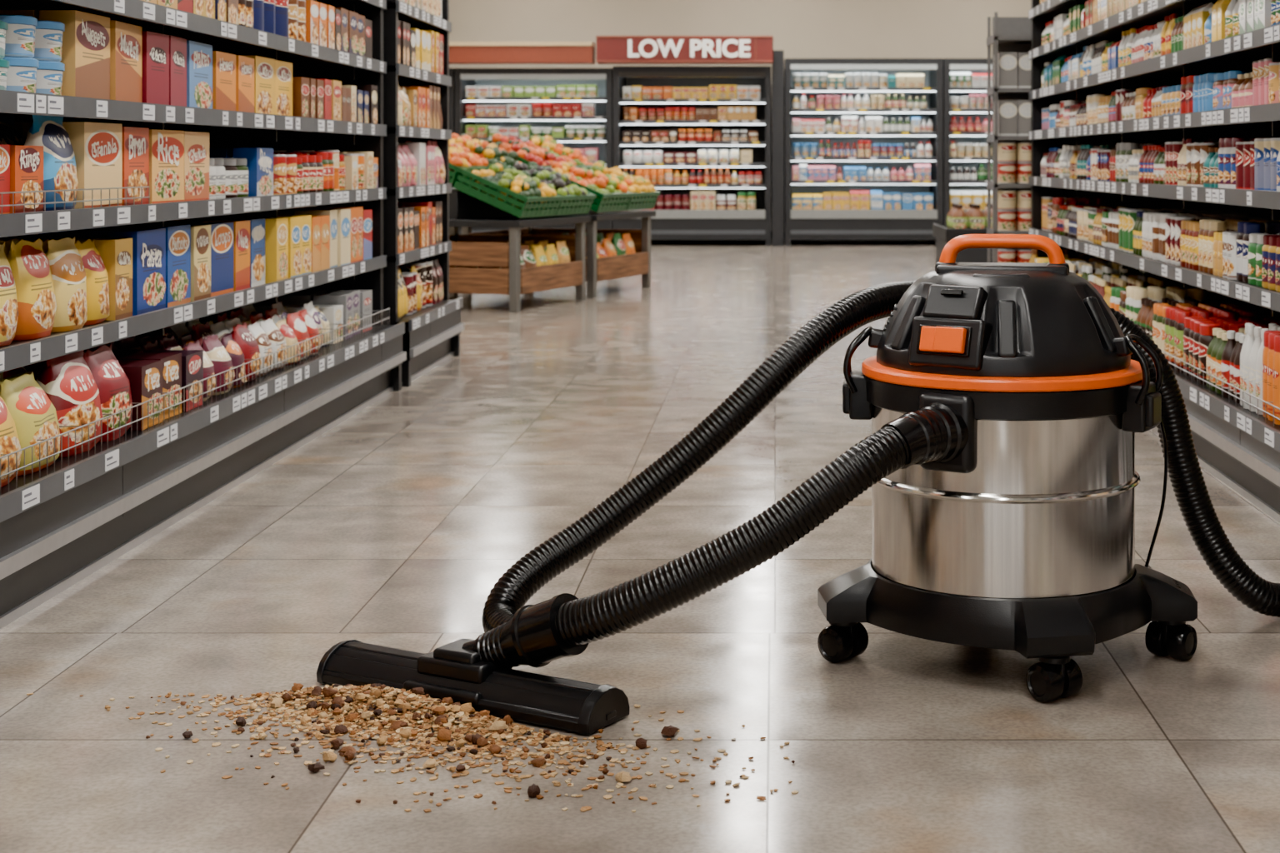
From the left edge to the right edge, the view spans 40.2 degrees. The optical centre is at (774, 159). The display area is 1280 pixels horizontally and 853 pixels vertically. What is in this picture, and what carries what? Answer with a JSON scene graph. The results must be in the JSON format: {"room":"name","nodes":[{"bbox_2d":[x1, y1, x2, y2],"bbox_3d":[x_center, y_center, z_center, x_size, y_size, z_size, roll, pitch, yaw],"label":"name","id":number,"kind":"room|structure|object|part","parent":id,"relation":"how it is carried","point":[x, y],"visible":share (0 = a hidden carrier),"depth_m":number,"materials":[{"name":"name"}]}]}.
{"room":"supermarket aisle","nodes":[
{"label":"supermarket aisle","id":0,"kind":"room"},
{"bbox_2d":[0,241,1279,852],"bbox_3d":[0.000,0.930,7.450,10.000,0.100,22.900,0,0,0],"label":"floor","id":1,"kind":"structure","parent":0,"point":[395,526],"depth_m":3.10,"materials":[{"name":"tile"}]},
{"bbox_2d":[0,0,406,629],"bbox_3d":[-1.706,-0.135,2.530,0.588,2.030,8.260,0,0,0],"label":"shelf","id":2,"kind":"object","parent":1,"relation":"on","point":[192,192],"visible":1,"depth_m":4.34,"materials":[{"name":"metal"}]},
{"bbox_2d":[26,682,798,812],"bbox_3d":[-0.600,0.861,2.603,1.278,0.038,0.515,0,0,2],"label":"spilled cereal","id":3,"kind":"object","parent":1,"relation":"on","point":[397,710],"visible":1,"depth_m":2.65,"materials":[{"name":"brown food"}]},
{"bbox_2d":[383,0,464,386],"bbox_3d":[-1.681,-0.135,7.290,0.558,2.030,1.100,0,0,0],"label":"shelf","id":4,"kind":"object","parent":1,"relation":"on","point":[417,246],"visible":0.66,"depth_m":7.21,"materials":[{"name":"metal"}]},
{"bbox_2d":[449,68,454,188],"bbox_3d":[-4.095,-0.030,18.245,1.610,1.820,0.950,0,0,0],"label":"refrigerated display case","id":5,"kind":"object","parent":1,"relation":"on","point":[452,71],"visible":0.02,"depth_m":17.80,"materials":[{"name":"metal"}]},
{"bbox_2d":[449,133,595,312],"bbox_3d":[-1.752,0.354,10.612,1.026,1.051,0.970,0,0,19],"label":"stand","id":6,"kind":"object","parent":1,"relation":"on","point":[492,188],"visible":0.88,"depth_m":10.27,"materials":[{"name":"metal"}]},
{"bbox_3d":[-1.774,0.530,10.619,0.980,0.700,0.970,0,0,19],"label":"frame","id":7,"kind":"part","parent":6,"relation":"part of","materials":[{"name":"metal"}]},
{"bbox_2d":[455,68,612,234],"bbox_3d":[-2.475,-0.030,18.245,1.610,1.820,0.950,0,0,0],"label":"refrigerated display case","id":8,"kind":"object","parent":1,"relation":"on","point":[572,107],"visible":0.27,"depth_m":17.96,"materials":[{"name":"metal"}]},
{"bbox_2d":[449,41,594,64],"bbox_3d":[-3.370,-1.085,17.630,3.060,0.210,0.300,0,0,0],"label":"header board","id":9,"kind":"object","parent":8,"relation":"attached to","point":[460,52],"visible":0.36,"depth_m":17.50,"materials":[{"name":"red plastic"}]},
{"bbox_2d":[461,133,660,298],"bbox_3d":[-1.416,0.352,11.662,1.027,1.057,0.970,0,0,19],"label":"stand","id":10,"kind":"object","parent":1,"relation":"on","point":[611,254],"visible":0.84,"depth_m":11.49,"materials":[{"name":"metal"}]},
{"bbox_3d":[-1.438,0.530,11.669,0.980,0.700,0.970,0,0,19],"label":"frame","id":11,"kind":"part","parent":10,"relation":"part of","materials":[{"name":"metal"}]},
{"bbox_2d":[612,65,771,245],"bbox_3d":[-0.850,-0.040,18.245,1.620,1.840,0.950,0,0,0],"label":"refrigerated display case","id":12,"kind":"object","parent":1,"relation":"on","point":[701,136],"visible":0.96,"depth_m":17.96,"materials":[{"name":"metal"}]},
{"bbox_2d":[595,35,773,64],"bbox_3d":[-0.910,-1.115,17.624,1.780,0.270,0.312,0,0,0],"label":"price sign","id":13,"kind":"object","parent":12,"relation":"attached to","point":[610,49],"visible":1,"depth_m":17.50,"materials":[{"name":"red plastic"}]},
{"bbox_2d":[771,50,784,245],"bbox_3d":[0.030,-0.120,18.225,0.120,2.000,0.950,0,0,0],"label":"column","id":14,"kind":"structure","parent":1,"relation":"on","point":[777,67],"depth_m":17.75,"materials":[{"name":"grey metal"}]},
{"bbox_2d":[316,234,1279,734],"bbox_3d":[0.217,0.506,3.037,1.925,0.748,0.640,0,0,-21],"label":"vacuum cleaner","id":15,"kind":"object","parent":1,"relation":"on","point":[1006,403],"visible":1,"depth_m":2.90,"materials":[{"name":"silver metal"}]},
{"bbox_2d":[919,325,966,354],"bbox_3d":[0.281,0.302,2.915,0.084,0.044,0.028,0,0,34],"label":"switch","id":16,"kind":"object","parent":15,"relation":"attached to","point":[932,339],"depth_m":2.91,"materials":[{"name":"orange plastic"}]},
{"bbox_3d":[0.288,0.453,2.898,0.100,0.132,0.042,0,0,30],"label":"inlet plate","id":17,"kind":"part","parent":15,"relation":"part of","materials":[{"name":"black plastic"}]},
{"bbox_2d":[908,285,992,370],"bbox_3d":[0.319,0.288,2.969,0.136,0.149,0.138,0,0,34],"label":"control panel","id":18,"kind":"object","parent":15,"relation":"attached to","point":[950,327],"depth_m":2.92,"materials":[{"name":"black plastic"}]},
{"bbox_3d":[0.405,0.167,3.100,0.228,0.070,0.049,0,0,9],"label":"carry handle","id":19,"kind":"part","parent":15,"relation":"part of","materials":[{"name":"orange plastic"}]},
{"bbox_3d":[0.673,0.653,3.259,0.111,0.452,0.204,0,0,0],"label":"power cord","id":20,"kind":"part","parent":15,"relation":"part of","materials":[{"name":"black plastic"}]},
{"bbox_2d":[784,58,943,245],"bbox_3d":[0.910,-0.080,18.245,1.620,1.920,0.950,0,0,0],"label":"refrigerated display case","id":21,"kind":"object","parent":1,"relation":"on","point":[863,137],"visible":1,"depth_m":17.97,"materials":[{"name":"metal"}]},
{"bbox_2d":[933,203,992,263],"bbox_3d":[1.585,0.598,12.690,0.770,0.565,1.020,0,0,0],"label":"display shelf","id":22,"kind":"object","parent":1,"relation":"on","point":[960,222],"visible":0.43,"depth_m":12.24,"materials":[{"name":"metal"}]},
{"bbox_2d":[943,58,992,228],"bbox_3d":[2.515,-0.080,18.245,1.570,1.920,0.950,0,0,0],"label":"refrigerated display case","id":23,"kind":"object","parent":1,"relation":"on","point":[965,80],"visible":0.3,"depth_m":17.97,"materials":[{"name":"metal"}]},
{"bbox_2d":[986,12,1030,263],"bbox_3d":[1.350,0.070,8.870,0.540,1.620,0.340,0,0,0],"label":"display rack","id":24,"kind":"object","parent":1,"relation":"on","point":[1010,39],"visible":0.36,"depth_m":8.73,"materials":[{"name":"metal"}]},
{"bbox_2d":[1028,0,1279,523],"bbox_3d":[1.476,-0.160,3.510,0.588,2.080,10.220,0,0,0],"label":"shelf","id":25,"kind":"object","parent":1,"relation":"on","point":[1154,134],"visible":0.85,"depth_m":5.61,"materials":[{"name":"metal"}]},
{"bbox_2d":[449,0,1030,69],"bbox_3d":[0.000,-0.770,18.950,10.000,3.300,0.100,0,0,0],"label":"wall","id":26,"kind":"structure","parent":0,"point":[801,28],"depth_m":18.90,"materials":[{"name":"beige paint"}]}
]}

